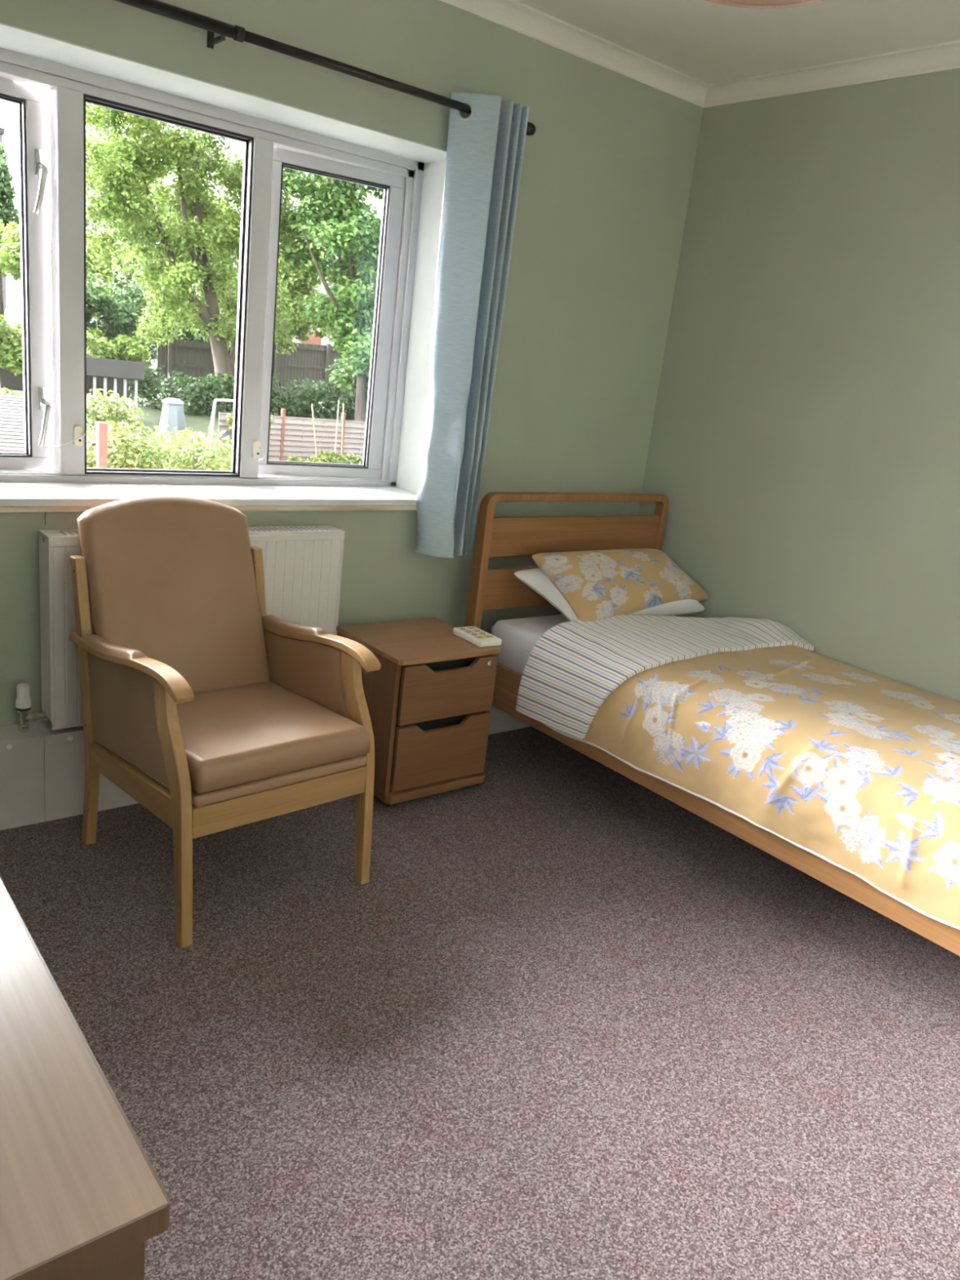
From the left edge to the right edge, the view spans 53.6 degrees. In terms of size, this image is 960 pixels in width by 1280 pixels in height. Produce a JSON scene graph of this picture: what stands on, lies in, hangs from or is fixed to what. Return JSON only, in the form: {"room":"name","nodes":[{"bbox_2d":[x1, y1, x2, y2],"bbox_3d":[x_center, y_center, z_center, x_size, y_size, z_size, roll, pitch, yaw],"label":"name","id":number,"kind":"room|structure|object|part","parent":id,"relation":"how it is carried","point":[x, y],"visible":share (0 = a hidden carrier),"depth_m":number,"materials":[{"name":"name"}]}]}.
{"room":"care facility","nodes":[
{"label":"care facility","id":0,"kind":"room"},
{"bbox_2d":[0,0,703,726],"bbox_3d":[-0.680,-0.878,3.326,3.660,2.668,0.361,-7,21,-38],"label":"wall","id":1,"kind":"structure","parent":0,"point":[608,162],"depth_m":3.56,"materials":[{"name":"green paint"}]},
{"bbox_2d":[15,524,345,733],"bbox_3d":[-0.938,-0.055,3.076,1.046,0.606,0.102,-7,21,-38],"label":"radiator","id":2,"kind":"object","parent":1,"relation":"attached to","point":[302,564],"visible":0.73,"depth_m":2.89,"materials":[{"name":"metal"}]},
{"bbox_3d":[-1.278,-0.036,2.797,0.004,0.562,0.102,-7,21,-38],"label":"panel","id":3,"kind":"part","parent":2,"relation":"part of","materials":[{"name":"metal"}]},
{"bbox_2d":[38,524,345,539],"bbox_3d":[-0.872,-0.344,3.018,0.965,0.008,0.102,-7,21,-38],"label":"grille","id":4,"kind":"object","parent":2,"relation":"attached to","point":[321,531],"depth_m":3.16,"materials":[{"name":"metal"}]},
{"bbox_3d":[-0.530,-0.122,3.394,0.004,0.562,0.102,-7,21,-38],"label":"panel","id":5,"kind":"part","parent":2,"relation":"part of","materials":[{"name":"metal"}]},
{"bbox_2d":[0,47,424,512],"bbox_3d":[-0.956,-1.059,3.020,1.938,1.232,0.436,-7,21,-38],"label":"window","id":6,"kind":"structure","parent":1,"relation":"in","point":[30,482],"depth_m":3.11,"materials":[{"name":"white plastic"}]},
{"bbox_3d":[-1.523,-1.053,2.758,0.050,1.117,0.536,21,21,40],"label":"sash","id":7,"kind":"part","parent":6,"relation":"part of","materials":[{"name":"white plastic"}]},
{"bbox_3d":[-1.300,-1.351,2.806,0.048,0.180,0.045,21,21,40],"label":"handle","id":8,"kind":"part","parent":6,"relation":"part of","materials":[{"name":"metal"}]},
{"bbox_3d":[-1.376,-0.703,2.996,0.048,0.180,0.043,21,21,40],"label":"handle","id":9,"kind":"part","parent":6,"relation":"part of","materials":[{"name":"metal"}]},
{"bbox_3d":[-0.977,-0.478,3.131,1.938,0.024,0.290,-7,21,-38],"label":"sill","id":10,"kind":"part","parent":6,"relation":"part of","materials":[{"name":"paint"}]},
{"bbox_3d":[-0.574,-1.160,3.510,0.536,1.117,0.050,-4,19,-32],"label":"sash","id":11,"kind":"part","parent":6,"relation":"part of","materials":[{"name":"white plastic"}]},
{"bbox_2d":[0,705,531,830],"bbox_3d":[-0.704,0.332,3.450,3.560,0.285,0.125,-7,21,-38],"label":"baseboard","id":12,"kind":"structure","parent":1,"relation":"attached to","point":[42,768],"depth_m":2.89,"materials":[{"name":"white paint"}]},
{"bbox_2d":[114,0,536,136],"bbox_3d":[-0.740,-1.692,2.635,2.332,0.068,0.111,-7,21,-38],"label":"pole","id":13,"kind":"object","parent":1,"relation":"attached to","point":[238,33],"visible":0.74,"depth_m":2.71,"materials":[{"name":"black plastic"}]},
{"bbox_3d":[-1.148,-1.633,2.267,1.230,0.032,0.032,-7,21,-38],"label":"rod","id":14,"kind":"part","parent":13,"relation":"part of","materials":[{"name":"black metal"}]},
{"bbox_3d":[-0.247,-1.737,2.987,1.085,0.026,0.026,-7,21,-38],"label":"rod","id":15,"kind":"part","parent":13,"relation":"part of","materials":[{"name":"black metal"}]},
{"bbox_2d":[414,92,529,558],"bbox_3d":[-0.038,-1.071,3.409,0.271,1.549,0.172,-7,21,-38],"label":"curtain","id":16,"kind":"object","parent":13,"relation":"hanging from","point":[485,148],"visible":1,"depth_m":3.34,"materials":[{"name":"fabric"}]},
{"bbox_2d":[440,0,708,107],"bbox_3d":[-0.443,-2.055,2.780,3.560,0.066,0.059,-7,21,-38],"label":"trim","id":17,"kind":"structure","parent":1,"relation":"attached to","point":[513,15],"depth_m":3.44,"materials":[{"name":"paint"}]},
{"bbox_2d":[0,726,959,1279],"bbox_3d":[0.348,1.014,2.232,3.760,0.100,3.800,-7,21,-38],"label":"floor","id":18,"kind":"structure","parent":0,"point":[566,1021],"depth_m":2.22,"materials":[{"name":"brown carpet"}]},
{"bbox_2d":[0,878,169,1279],"bbox_3d":[-0.849,0.723,1.218,0.477,0.750,1.119,-7,21,-38],"label":"table","id":19,"kind":"object","parent":18,"relation":"on","point":[82,1197],"visible":1,"depth_m":0.89,"materials":[{"name":"laminate"}]},
{"bbox_3d":[-0.524,0.890,0.828,0.449,0.722,0.020,-7,21,-38],"label":"panel","id":20,"kind":"part","parent":19,"relation":"part of","materials":[{"name":"laminate"}]},
{"bbox_2d":[68,494,381,947],"bbox_3d":[-0.750,0.155,2.731,0.608,1.012,0.790,-9,22,-43],"label":"armchair","id":21,"kind":"object","parent":18,"relation":"on","point":[246,715],"visible":1,"depth_m":2.69,"materials":[{"name":"brown leather"}]},
{"bbox_3d":[-1.138,0.189,2.740,0.031,0.855,0.141,-9,22,-43],"label":"leg","id":22,"kind":"part","parent":21,"relation":"part of","materials":[{"name":"brown wood"}]},
{"bbox_3d":[-0.924,0.195,2.522,0.022,0.323,0.552,-9,22,-43],"label":"panel","id":23,"kind":"part","parent":21,"relation":"part of","materials":[{"name":"beige plastic"}]},
{"bbox_3d":[-0.929,0.377,2.547,0.027,0.116,0.540,-9,22,-43],"label":"rail","id":24,"kind":"part","parent":21,"relation":"part of","materials":[{"name":"brown wood"}]},
{"bbox_3d":[-0.926,0.049,2.489,0.048,0.080,0.668,-9,22,-43],"label":"armrest","id":25,"kind":"part","parent":21,"relation":"part of","materials":[{"name":"brown wood"}]},
{"bbox_3d":[-0.768,0.435,2.384,0.031,0.668,0.186,-9,22,-43],"label":"leg","id":26,"kind":"part","parent":21,"relation":"part of","materials":[{"name":"brown wood"}]},
{"bbox_3d":[-0.899,-0.119,2.846,0.522,0.587,0.279,-9,22,-43],"label":"backrest","id":27,"kind":"part","parent":21,"relation":"part of","materials":[{"name":"brown leather"}]},
{"bbox_3d":[-0.731,0.127,3.119,0.031,0.855,0.141,-9,22,-43],"label":"leg","id":28,"kind":"part","parent":21,"relation":"part of","materials":[{"name":"brown wood"}]},
{"bbox_2d":[176,681,371,793],"bbox_3d":[-0.670,0.242,2.660,0.518,0.093,0.521,-9,22,-43],"label":"seat cushion","id":29,"kind":"object","parent":21,"relation":"on","point":[238,737],"depth_m":2.56,"materials":[{"name":"beige leather"}]},
{"bbox_3d":[-0.695,0.293,2.694,0.524,0.034,0.559,-9,22,-43],"label":"seat","id":30,"kind":"part","parent":21,"relation":"part of","materials":[{"name":"brown leather"}]},
{"bbox_3d":[-0.525,0.423,2.533,0.528,0.082,0.022,-9,22,-43],"label":"rail","id":31,"kind":"part","parent":21,"relation":"part of","materials":[{"name":"brown wood"}]},
{"bbox_3d":[-0.528,0.134,2.890,0.022,0.323,0.552,-9,22,-43],"label":"panel","id":32,"kind":"part","parent":21,"relation":"part of","materials":[{"name":"brown leather"}]},
{"bbox_3d":[-0.519,-0.014,2.868,0.048,0.080,0.668,-9,22,-43],"label":"armrest","id":33,"kind":"part","parent":21,"relation":"part of","materials":[{"name":"brown wood"}]},
{"bbox_3d":[-0.362,0.372,2.762,0.031,0.668,0.186,-9,22,-43],"label":"leg","id":34,"kind":"part","parent":21,"relation":"part of","materials":[{"name":"brown wood"}]},
{"bbox_2d":[336,617,499,806],"bbox_3d":[-0.245,0.253,3.433,0.431,0.549,0.416,-7,21,-38],"label":"nightstand","id":35,"kind":"object","parent":18,"relation":"on","point":[429,700],"visible":0.85,"depth_m":3.26,"materials":[{"name":"laminate"}]},
{"bbox_3d":[-0.409,0.244,3.310,0.018,0.465,0.388,-7,21,-38],"label":"panel","id":36,"kind":"part","parent":35,"relation":"part of","materials":[{"name":"laminate"}]},
{"bbox_3d":[-0.133,0.386,3.319,0.398,0.233,0.018,-7,21,-38],"label":"drawer","id":37,"kind":"part","parent":35,"relation":"part of","materials":[{"name":"laminate"}]},
{"bbox_3d":[-0.107,0.169,3.256,0.398,0.205,0.018,-7,21,-38],"label":"drawer","id":38,"kind":"part","parent":35,"relation":"part of","materials":[{"name":"laminate"}]},
{"bbox_2d":[453,626,501,647],"bbox_3d":[-0.011,-0.014,3.411,0.100,0.024,0.176,-6,20,-37],"label":"remote control","id":39,"kind":"object","parent":35,"relation":"on","point":[476,636],"visible":1,"depth_m":3.38,"materials":[{"name":"white plastic"}]},
{"bbox_2d":[463,491,959,955],"bbox_3d":[1.024,0.203,3.242,1.036,1.037,2.240,-7,21,-38],"label":"bed","id":40,"kind":"object","parent":18,"relation":"on","point":[495,536],"visible":0.4,"depth_m":3.64,"materials":[{"name":"brown wood"}]},
{"bbox_3d":[0.381,-0.236,3.983,0.976,0.160,0.022,-7,21,-38],"label":"headboard panel","id":41,"kind":"part","parent":40,"relation":"part of","materials":[{"name":"brown wood"}]},
{"bbox_3d":[0.355,-0.108,4.034,1.036,1.037,0.078,-7,21,-38],"label":"headboard frame","id":42,"kind":"part","parent":40,"relation":"part of","materials":[{"name":"brown wood"}]},
{"bbox_3d":[0.405,-0.435,3.925,0.976,0.154,0.022,-7,21,-38],"label":"headboard panel","id":43,"kind":"part","parent":40,"relation":"part of","materials":[{"name":"brown wood"}]},
{"bbox_2d":[490,613,674,674],"bbox_3d":[1.026,0.270,3.273,0.894,0.200,2.073,-7,21,-38],"label":"mattress","id":44,"kind":"object","parent":40,"relation":"on","point":[518,637],"visible":0.04,"depth_m":3.67,"materials":[{"name":"white fabric"}]},
{"bbox_2d":[514,568,704,621],"bbox_3d":[0.544,-0.196,3.845,0.866,0.195,0.298,-7,21,-38],"label":"pillow","id":45,"kind":"object","parent":44,"relation":"on","point":[535,579],"visible":0.16,"depth_m":3.65,"materials":[{"name":"white fabric"}]},
{"bbox_2d":[532,548,707,621],"bbox_3d":[0.604,-0.233,3.841,0.866,0.241,0.280,-7,21,-38],"label":"pillow","id":46,"kind":"object","parent":45,"relation":"on","point":[596,584],"visible":0.94,"depth_m":3.69,"materials":[{"name":"fabric"}]},
{"bbox_2d":[515,614,959,929],"bbox_3d":[1.123,0.302,3.135,1.094,0.381,1.795,-7,21,-38],"label":"duvet","id":47,"kind":"object","parent":44,"relation":"on","point":[855,767],"visible":0.99,"depth_m":2.93,"materials":[{"name":"fabric"}]},
{"bbox_3d":[0.653,0.447,2.996,0.026,0.167,2.127,-7,21,-38],"label":"rail","id":48,"kind":"part","parent":40,"relation":"part of","materials":[{"name":"brown wood"}]},
{"bbox_2d":[515,0,959,84],"bbox_3d":[0.661,-1.626,1.461,3.760,0.100,3.800,-7,21,-38],"label":"ceiling","id":49,"kind":"structure","parent":0,"point":[708,42],"depth_m":3.19,"materials":[{"name":"paint"}]},
{"bbox_2d":[705,0,823,8],"bbox_3d":[0.603,-1.552,1.946,0.404,0.324,0.404,-7,21,-38],"label":"pendant lamp","id":50,"kind":"object","parent":49,"relation":"hanging from","point":[762,4],"visible":1,"depth_m":2.17,"materials":[{"name":"pink fabric"}]},
{"bbox_3d":[0.597,-1.504,1.960,0.396,0.210,0.396,-7,21,-38],"label":"lamp shade","id":51,"kind":"part","parent":50,"relation":"part of","materials":[{"name":"beige fabric"}]},
{"bbox_2d":[638,68,959,702],"bbox_3d":[1.928,-0.470,2.985,0.100,2.668,3.600,-7,21,-38],"label":"wall","id":52,"kind":"structure","parent":0,"point":[804,449],"depth_m":3.60,"materials":[{"name":"green paint"}]},
{"bbox_2d":[703,40,959,107],"bbox_3d":[2.014,-1.704,2.572,0.059,0.066,3.600,-7,21,-38],"label":"trim","id":53,"kind":"structure","parent":52,"relation":"attached to","point":[943,56],"depth_m":3.43,"materials":[{"name":"paint"}]},
{"label":"outside","id":54,"kind":"structure","parent":0,"visible":0},
{"bbox_2d":[86,353,350,471],"bbox_3d":[-8.424,-10.155,40.998,57.000,1.681,69.600,-7,21,-38],"label":"ground","id":55,"kind":"structure","parent":54,"point":[200,423],"depth_m":26.55,"materials":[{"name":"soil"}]},
{"bbox_2d":[0,127,7,327],"bbox_3d":[-32.094,-23.760,55.025,7.250,11.600,6.200,-7,21,-38],"label":"tower block","id":56,"kind":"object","parent":55,"relation":"on","point":[2,130],"visible":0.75,"depth_m":55.67,"materials":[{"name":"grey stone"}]},
{"bbox_2d":[0,142,19,327],"bbox_3d":[-18.676,-15.008,36.968,2.538,8.003,2.233,-7,21,-38],"label":"conifer","id":57,"kind":"object","parent":55,"relation":"on","point":[7,211],"visible":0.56,"depth_m":36.10,"materials":[{"name":"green plant"}]},
{"bbox_3d":[-18.467,-16.770,36.453,2.538,4.310,2.233,-7,21,-38],"label":"crown","id":58,"kind":"part","parent":57,"relation":"part of","materials":[{"name":"green plant"}]},
{"bbox_2d":[0,219,53,376],"bbox_3d":[-11.121,-6.930,20.992,4.042,5.063,2.793,-7,21,-38],"label":"tree","id":59,"kind":"object","parent":55,"relation":"on","point":[11,340],"visible":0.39,"depth_m":21.02,"materials":[{"name":"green plant"}]},
{"bbox_2d":[0,394,53,463],"bbox_3d":[-4.489,-0.357,6.458,3.000,2.568,2.500,-1,18,-25],"label":"garden shed","id":60,"kind":"object","parent":55,"relation":"on","point":[11,407],"visible":0.02,"depth_m":6.74,"materials":[{"name":"white wood"}]},
{"bbox_2d":[0,351,144,427],"bbox_3d":[-10.350,-6.262,24.148,3.150,1.974,1.320,-7,21,-38],"label":"shelter","id":61,"kind":"object","parent":55,"relation":"on","point":[106,374],"visible":0.34,"depth_m":24.07,"materials":[{"name":"wood"}]},
{"bbox_3d":[-9.751,-6.021,24.051,0.060,1.304,0.060,-7,21,-38],"label":"post","id":62,"kind":"part","parent":61,"relation":"part of","materials":[{"name":"white paint"}]},
{"bbox_3d":[-9.548,-6.044,24.213,0.060,1.304,0.060,-7,21,-38],"label":"post","id":63,"kind":"part","parent":61,"relation":"part of","materials":[{"name":"white paint"}]},
{"bbox_3d":[-9.354,-6.067,24.369,0.060,1.304,0.060,-7,21,-38],"label":"post","id":64,"kind":"part","parent":61,"relation":"part of","materials":[{"name":"white paint"}]},
{"bbox_3d":[-9.159,-6.089,24.524,0.060,1.304,0.060,-7,21,-38],"label":"post","id":65,"kind":"part","parent":61,"relation":"part of","materials":[{"name":"white paint"}]},
{"bbox_3d":[-8.941,-6.114,24.698,0.060,1.304,0.060,-7,21,-38],"label":"post","id":66,"kind":"part","parent":61,"relation":"part of","materials":[{"name":"white paint"}]},
{"bbox_2d":[0,386,149,462],"bbox_3d":[-6.797,-2.970,15.541,2.924,2.347,1.686,-7,21,-38],"label":"shrub","id":67,"kind":"object","parent":55,"relation":"on","point":[98,414],"visible":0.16,"depth_m":15.70,"materials":[{"name":"green plant"}]},
{"bbox_2d":[4,277,147,367],"bbox_3d":[-17.558,-14.092,41.647,4.900,3.700,5.500,-7,21,-38],"label":"house","id":68,"kind":"structure","parent":55,"relation":"on","point":[13,311],"depth_m":40.47,"materials":[{"name":"grey stone"}]},
{"bbox_2d":[51,283,142,353],"bbox_3d":[-10.193,-7.668,25.152,2.328,3.396,1.542,-7,21,-38],"label":"shrub","id":69,"kind":"object","parent":55,"relation":"on","point":[113,324],"visible":0.51,"depth_m":24.92,"materials":[{"name":"green plant"}]},
{"bbox_2d":[96,421,107,468],"bbox_3d":[-3.538,-0.815,8.890,0.080,2.400,0.080,-7,21,-38],"label":"timber post","id":70,"kind":"object","parent":55,"relation":"on","point":[101,427],"visible":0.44,"depth_m":8.58,"materials":[{"name":"brown wood"}]},
{"bbox_2d":[86,327,151,408],"bbox_3d":[-9.737,-6.881,24.887,2.012,2.405,1.311,-7,21,-38],"label":"shrub","id":71,"kind":"object","parent":55,"relation":"on","point":[122,348],"visible":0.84,"depth_m":24.60,"materials":[{"name":"green plant"}]},
{"bbox_3d":[-9.423,-6.739,24.999,0.166,2.062,0.040,-7,21,-38],"label":"stem","id":72,"kind":"part","parent":71,"relation":"part of","materials":[{"name":"plant"}]},
{"bbox_3d":[-9.204,-6.600,24.985,0.266,1.922,0.040,-7,21,-38],"label":"stem","id":73,"kind":"part","parent":71,"relation":"part of","materials":[{"name":"plant"}]},
{"bbox_2d":[85,129,197,320],"bbox_3d":[-12.509,-13.599,33.985,4.726,8.340,3.450,-7,21,-38],"label":"tree","id":74,"kind":"object","parent":55,"relation":"on","point":[126,260],"visible":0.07,"depth_m":33.37,"materials":[{"name":"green plant"}]},
{"bbox_2d":[86,417,232,471],"bbox_3d":[-3.964,-1.245,10.159,2.719,2.358,2.605,-9,22,-43],"label":"shrub","id":75,"kind":"object","parent":55,"relation":"on","point":[120,455],"visible":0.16,"depth_m":9.65,"materials":[{"name":"green plant"}]},
{"bbox_2d":[158,397,186,450],"bbox_3d":[-7.695,-5.398,23.804,0.665,1.290,0.665,2,17,-17],"label":"bin","id":76,"kind":"object","parent":55,"relation":"on","point":[172,415],"visible":0.76,"depth_m":23.53,"materials":[{"name":"grey plastic"}]},
{"bbox_3d":[-7.631,-5.942,23.645,0.517,0.150,0.517,15,18,26],"label":"lid","id":77,"kind":"part","parent":76,"relation":"part of","materials":[{"name":"grey plastic"}]},
{"bbox_2d":[48,89,319,407],"bbox_3d":[-8.371,-11.969,27.053,8.182,10.362,4.373,-7,21,-38],"label":"tree","id":78,"kind":"object","parent":55,"relation":"on","point":[170,284],"visible":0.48,"depth_m":26.61,"materials":[{"name":"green plant"}]},
{"bbox_2d":[156,337,235,388],"bbox_3d":[-9.082,-9.188,32.311,3.800,1.855,0.142,-7,21,-38],"label":"fence","id":79,"kind":"object","parent":55,"relation":"on","point":[195,358],"visible":0.26,"depth_m":31.66,"materials":[{"name":"grey wood"}]},
{"bbox_3d":[-10.236,-9.040,31.365,0.120,1.838,0.099,-7,21,-38],"label":"post","id":80,"kind":"part","parent":79,"relation":"part of","materials":[{"name":"grey wood"}]},
{"bbox_3d":[-9.080,-9.256,32.298,3.800,0.100,0.040,-7,21,-38],"label":"rail","id":81,"kind":"part","parent":79,"relation":"part of","materials":[{"name":"grey wood"}]},
{"bbox_3d":[-9.008,-9.857,32.123,3.800,0.100,0.040,-7,21,-38],"label":"rail","id":82,"kind":"part","parent":79,"relation":"part of","materials":[{"name":"grey wood"}]},
{"bbox_2d":[105,276,292,365],"bbox_3d":[-10.006,-10.744,33.873,6.754,3.434,2.418,-7,21,-38],"label":"shrub","id":83,"kind":"object","parent":55,"relation":"on","point":[134,295],"visible":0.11,"depth_m":32.08,"materials":[{"name":"green plant"}]},
{"bbox_2d":[166,444,231,471],"bbox_3d":[-2.974,-1.441,12.030,1.820,1.930,1.571,-4,19,-33],"label":"shrub","id":84,"kind":"object","parent":55,"relation":"on","point":[197,445],"visible":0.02,"depth_m":11.59,"materials":[{"name":"green plant"}]},
{"bbox_2d":[166,183,239,317],"bbox_3d":[-10.637,-13.679,36.851,4.974,7.312,3.493,-7,21,-38],"label":"tree","id":85,"kind":"object","parent":55,"relation":"on","point":[216,193],"visible":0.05,"depth_m":35.88,"materials":[{"name":"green plant"}]},
{"bbox_2d":[206,398,233,450],"bbox_3d":[-6.308,-5.294,24.537,2.019,1.814,0.769,-7,21,-38],"label":"climbing frame","id":86,"kind":"object","parent":55,"relation":"on","point":[213,413],"visible":0.25,"depth_m":23.91,"materials":[{"name":"white paint"}]},
{"bbox_2d":[128,360,367,421],"bbox_3d":[-6.465,-7.343,29.242,9.794,2.065,2.001,-7,21,-38],"label":"shrub","id":87,"kind":"object","parent":55,"relation":"on","point":[296,404],"visible":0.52,"depth_m":27.92,"materials":[{"name":"green plant"}]},
{"bbox_3d":[-8.548,-6.987,27.259,2.351,1.079,0.040,-7,21,-38],"label":"stem","id":88,"kind":"part","parent":87,"relation":"part of","materials":[{"name":"plant"}]},
{"bbox_2d":[225,411,275,429],"bbox_3d":[-5.841,-4.933,23.673,0.851,1.568,1.370,17,19,32],"label":"shrub","id":89,"kind":"object","parent":55,"relation":"on","point":[230,417],"visible":0.1,"depth_m":23.07,"materials":[{"name":"green plant"}]},
{"bbox_2d":[234,242,336,342],"bbox_3d":[-7.954,-13.204,38.533,4.575,6.078,3.332,-7,21,-38],"label":"tree","id":90,"kind":"object","parent":55,"relation":"on","point":[295,291],"visible":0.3,"depth_m":38.05,"materials":[{"name":"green plant"}]},
{"bbox_2d":[217,408,365,462],"bbox_3d":[-3.781,-5.177,26.103,7.200,2.070,0.100,-7,21,-38],"label":"fence","id":91,"kind":"object","parent":55,"relation":"on","point":[288,436],"visible":0.35,"depth_m":25.30,"materials":[{"name":"beige wood"}]},
{"bbox_3d":[-5.902,-4.977,24.371,1.710,1.575,0.052,-7,21,-38],"label":"panel","id":92,"kind":"part","parent":91,"relation":"part of","materials":[{"name":"beige wood"}]},
{"bbox_3d":[-5.216,-5.012,24.956,0.090,2.070,0.100,-7,21,-38],"label":"post","id":93,"kind":"part","parent":91,"relation":"part of","materials":[{"name":"wood"}]},
{"bbox_3d":[-4.501,-5.138,25.491,1.710,1.575,0.052,-7,21,-38],"label":"panel","id":94,"kind":"part","parent":91,"relation":"part of","materials":[{"name":"beige wood"}]},
{"bbox_3d":[-3.816,-5.173,26.075,0.090,2.070,0.100,-7,21,-38],"label":"post","id":95,"kind":"part","parent":91,"relation":"part of","materials":[{"name":"brown wood"}]},
{"bbox_3d":[-3.101,-5.300,26.610,1.710,1.575,0.052,-7,21,-38],"label":"panel","id":96,"kind":"part","parent":91,"relation":"part of","materials":[{"name":"beige wood"}]},
{"bbox_2d":[213,180,382,347],"bbox_3d":[-9.212,-17.932,47.939,8.000,9.400,7.000,-7,21,-38],"label":"house","id":97,"kind":"structure","parent":55,"relation":"on","point":[313,340],"depth_m":45.80,"materials":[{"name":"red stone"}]},
{"bbox_2d":[271,340,355,402],"bbox_3d":[-5.681,-9.843,35.199,5.000,2.261,0.142,-7,21,-38],"label":"fence","id":98,"kind":"object","parent":55,"relation":"on","point":[309,361],"visible":0.27,"depth_m":34.59,"materials":[{"name":"grey wood"}]},
{"bbox_3d":[-7.269,-9.599,33.924,0.120,2.148,0.099,-7,21,-38],"label":"post","id":99,"kind":"part","parent":98,"relation":"part of","materials":[{"name":"grey wood"}]},
{"bbox_3d":[-5.661,-10.060,35.143,5.000,0.220,0.040,-7,21,-38],"label":"rail","id":100,"kind":"part","parent":98,"relation":"part of","materials":[{"name":"grey wood"}]},
{"bbox_3d":[-5.590,-10.661,34.967,5.000,0.220,0.040,-7,21,-38],"label":"rail","id":101,"kind":"part","parent":98,"relation":"part of","materials":[{"name":"grey wood"}]},
{"bbox_3d":[-5.671,-9.810,35.191,0.120,2.205,0.099,-7,21,-38],"label":"post","id":102,"kind":"part","parent":98,"relation":"part of","materials":[{"name":"grey wood"}]},
{"bbox_2d":[311,404,317,457],"bbox_3d":[-4.339,-5.219,25.035,0.336,1.925,0.034,-3,19,-30],"label":"cane","id":103,"kind":"object","parent":55,"relation":"on","point":[311,404],"visible":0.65,"depth_m":24.92,"materials":[{"name":"brown wood"}]},
{"bbox_2d":[282,450,362,464],"bbox_3d":[-3.910,-4.615,25.253,3.190,0.770,1.096,-7,21,-38],"label":"shrub","id":104,"kind":"object","parent":55,"relation":"on","point":[338,458],"visible":0.38,"depth_m":25.21,"materials":[{"name":"green plant"}]},
{"bbox_2d":[279,168,383,422],"bbox_3d":[-3.421,-10.764,28.656,6.354,9.142,3.605,-8,22,-41],"label":"tree","id":105,"kind":"object","parent":55,"relation":"on","point":[346,308],"visible":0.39,"depth_m":27.70,"materials":[{"name":"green plant"}]},
{"bbox_2d":[334,400,339,452],"bbox_3d":[-3.841,-5.336,25.368,0.034,2.071,0.088,4,16,-9],"label":"cane","id":106,"kind":"object","parent":55,"relation":"on","point":[338,400],"visible":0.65,"depth_m":25.26,"materials":[{"name":"brown wood"}]},
{"bbox_2d":[340,403,344,453],"bbox_3d":[-3.698,-5.309,25.458,0.096,2.001,0.034,10,16,11],"label":"cane","id":107,"kind":"object","parent":55,"relation":"on","point":[343,403],"visible":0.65,"depth_m":25.35,"materials":[{"name":"brown wood"}]}
]}

